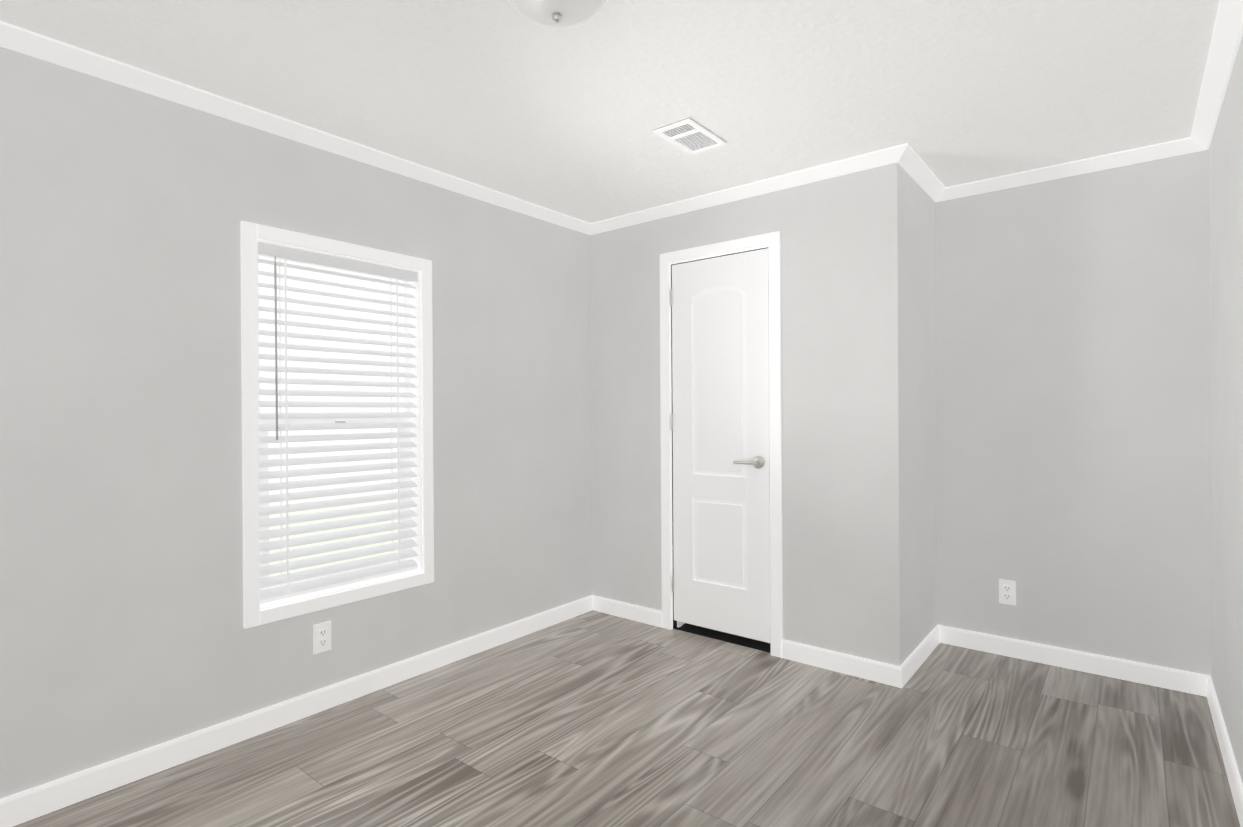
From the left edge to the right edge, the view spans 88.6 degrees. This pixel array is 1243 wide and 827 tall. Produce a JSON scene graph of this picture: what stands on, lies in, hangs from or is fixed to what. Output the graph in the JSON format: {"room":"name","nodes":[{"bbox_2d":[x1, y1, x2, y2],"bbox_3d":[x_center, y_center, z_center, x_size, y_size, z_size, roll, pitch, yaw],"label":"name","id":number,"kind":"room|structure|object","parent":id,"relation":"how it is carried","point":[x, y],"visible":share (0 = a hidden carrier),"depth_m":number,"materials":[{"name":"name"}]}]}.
{"room":"empty bedroom","nodes":[
{"label":"empty bedroom","id":0,"kind":"room"},
{"bbox_2d":[0,46,591,798],"bbox_3d":[-1.188,0.038,2.676,0.120,2.300,4.671,0,0,39],"label":"wall","id":1,"kind":"structure","parent":0,"point":[124,210],"depth_m":2.20,"materials":[{"name":"grey paint"}]},
{"bbox_2d":[0,21,591,234],"bbox_3d":[-1.339,-1.086,2.352,0.058,0.048,3.750,0,0,39],"label":"crown molding","id":2,"kind":"structure","parent":1,"relation":"attached to","point":[12,37],"depth_m":2.31,"materials":[{"name":"white wood"}]},
{"bbox_2d":[0,595,591,826],"bbox_3d":[-1.343,1.147,2.372,0.013,0.086,3.750,0,0,39],"label":"baseboard","id":3,"kind":"structure","parent":1,"relation":"attached to","point":[58,793],"depth_m":2.32,"materials":[{"name":"white wood"}]},
{"bbox_2d":[313,621,330,653],"bbox_3d":[-1.199,0.899,2.556,0.008,0.115,0.070,0,0,39],"label":"outlet","id":4,"kind":"object","parent":1,"relation":"attached to","point":[321,637],"visible":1,"depth_m":2.55,"materials":[{"name":"white plastic"}]},
{"bbox_2d":[240,221,433,628],"bbox_3d":[-1.178,0.040,2.679,0.134,1.489,0.808,0,0,39],"label":"window","id":5,"kind":"structure","parent":1,"relation":"in","point":[256,612],"depth_m":2.62,"materials":[{"name":"white"}]},
{"bbox_2d":[257,242,417,603],"bbox_3d":[-1.159,0.036,2.664,0.073,1.361,0.684,0,0,39],"label":"window blinds","id":6,"kind":"object","parent":5,"relation":"attached to","point":[285,254],"visible":0.83,"depth_m":2.63,"materials":[{"name":"white plastic"}]},
{"bbox_2d":[0,0,1219,222],"bbox_3d":[-0.060,-1.166,1.763,3.030,0.100,4.671,0,0,39],"label":"ceiling","id":7,"kind":"structure","parent":0,"point":[504,96],"depth_m":2.12,"materials":[{"name":"white paint"}]},
{"bbox_2d":[509,0,605,27],"bbox_3d":[-0.164,-1.051,1.609,0.296,0.128,0.296,0,0,39],"label":"flush-mount light","id":8,"kind":"object","parent":7,"relation":"attached to","point":[559,13],"visible":1,"depth_m":1.61,"materials":[{"name":"white glass"}]},
{"bbox_2d":[653,118,726,154],"bbox_3d":[0.280,-1.112,2.573,0.168,0.016,0.284,0,0,39],"label":"ceiling vent","id":9,"kind":"object","parent":7,"relation":"in","point":[690,136],"visible":1,"depth_m":2.56,"materials":[{"name":"grey"}]},
{"bbox_2d":[13,610,1239,826],"bbox_3d":[-0.046,1.234,1.769,3.030,0.100,4.671,0,0,39],"label":"floor","id":10,"kind":"structure","parent":0,"point":[593,718],"depth_m":2.22,"materials":[{"name":"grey laminate"}]},
{"bbox_2d":[674,623,770,652],"bbox_3d":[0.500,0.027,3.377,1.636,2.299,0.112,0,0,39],"label":"threshold","id":11,"kind":"object","parent":10,"relation":"on","point":[730,638],"visible":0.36,"depth_m":3.34,"materials":[{"name":"black"}]},
{"bbox_2d":[590,162,906,665],"bbox_3d":[0.541,0.026,3.333,1.758,2.300,0.120,0,0,39],"label":"wall","id":12,"kind":"structure","parent":0,"point":[843,413],"depth_m":2.97,"materials":[{"name":"grey paint"}]},
{"bbox_2d":[592,595,661,627],"bbox_3d":[0.037,1.135,3.661,0.492,0.086,0.013,0,0,39],"label":"baseboard","id":13,"kind":"structure","parent":12,"relation":"attached to","point":[650,616],"depth_m":3.65,"materials":[{"name":"white wood"}]},
{"bbox_2d":[670,248,769,642],"bbox_3d":[0.489,0.159,3.286,0.576,1.935,0.096,0,0,39],"label":"door","id":14,"kind":"structure","parent":12,"relation":"in","point":[720,429],"depth_m":3.28,"materials":[{"name":"white wood"}]},
{"bbox_2d":[660,231,782,657],"bbox_3d":[0.532,0.150,3.333,0.703,2.052,0.133,0,0,39],"label":"door frame","id":15,"kind":"structure","parent":12,"relation":"attached to","point":[771,242],"depth_m":3.16,"materials":[{"name":"white wood"}]},
{"bbox_2d":[592,143,915,234],"bbox_3d":[0.525,-1.099,3.223,1.756,0.048,0.058,0,0,39],"label":"crown molding","id":16,"kind":"structure","parent":12,"relation":"attached to","point":[903,154],"depth_m":3.06,"materials":[{"name":"white wood"}]},
{"bbox_2d":[781,639,891,685],"bbox_3d":[0.975,1.132,2.908,0.521,0.086,0.013,0,0,39],"label":"baseboard","id":17,"kind":"structure","parent":12,"relation":"attached to","point":[868,669],"depth_m":2.89,"materials":[{"name":"white wood"}]},
{"bbox_2d":[905,171,936,657],"bbox_3d":[1.393,0.021,3.087,0.120,2.300,0.561,0,0,39],"label":"wall","id":18,"kind":"structure","parent":0,"point":[920,291],"depth_m":3.02,"materials":[{"name":"grey paint"}]},
{"bbox_2d":[892,625,943,687],"bbox_3d":[1.404,1.129,2.987,0.013,0.086,0.673,0,0,39],"label":"baseboard","id":19,"kind":"structure","parent":18,"relation":"attached to","point":[901,675],"depth_m":2.92,"materials":[{"name":"white wood"}]},
{"bbox_2d":[903,153,947,201],"bbox_3d":[1.402,-1.104,2.961,0.058,0.048,0.570,0,0,39],"label":"crown molding","id":20,"kind":"structure","parent":18,"relation":"attached to","point":[920,172],"depth_m":3.01,"materials":[{"name":"white wood"}]},
{"bbox_2d":[935,150,1210,675],"bbox_3d":[1.370,0.021,3.542,2.790,2.300,0.120,0,0,39],"label":"wall","id":21,"kind":"structure","parent":0,"point":[1073,403],"depth_m":2.89,"materials":[{"name":"grey paint"}]},
{"bbox_2d":[999,579,1015,605],"bbox_3d":[1.861,0.863,3.073,0.070,0.115,0.008,0,0,39],"label":"outlet","id":22,"kind":"object","parent":21,"relation":"attached to","point":[1007,591],"visible":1,"depth_m":3.07,"materials":[{"name":"white plastic"}]},
{"bbox_2d":[940,138,1192,200],"bbox_3d":[1.970,-1.108,2.938,0.973,0.048,0.058,0,0,39],"label":"crown molding","id":23,"kind":"structure","parent":21,"relation":"attached to","point":[1176,147],"depth_m":2.88,"materials":[{"name":"white wood"}]},
{"bbox_2d":[944,626,1199,694],"bbox_3d":[2.010,1.125,2.952,1.003,0.086,0.013,0,0,39],"label":"baseboard","id":24,"kind":"structure","parent":21,"relation":"attached to","point":[1148,674],"depth_m":2.89,"materials":[{"name":"white wood"}]},
{"bbox_2d":[1209,35,1242,783],"bbox_3d":[1.082,0.029,0.856,0.120,2.300,4.671,0,0,39],"label":"wall","id":25,"kind":"structure","parent":0,"point":[1226,339],"depth_m":2.12,"materials":[{"name":"grey paint"}]},
{"bbox_2d":[1184,0,1242,151],"bbox_3d":[1.006,-1.097,0.909,0.058,0.048,4.431,0,0,39],"label":"crown molding","id":26,"kind":"structure","parent":25,"relation":"attached to","point":[1226,36],"depth_m":2.05,"materials":[{"name":"white wood"}]},
{"bbox_2d":[1200,674,1242,826],"bbox_3d":[1.037,1.136,0.900,0.013,0.086,4.431,0,0,39],"label":"baseboard","id":27,"kind":"structure","parent":25,"relation":"attached to","point":[1207,689],"depth_m":2.13,"materials":[{"name":"white wood"}]}
]}

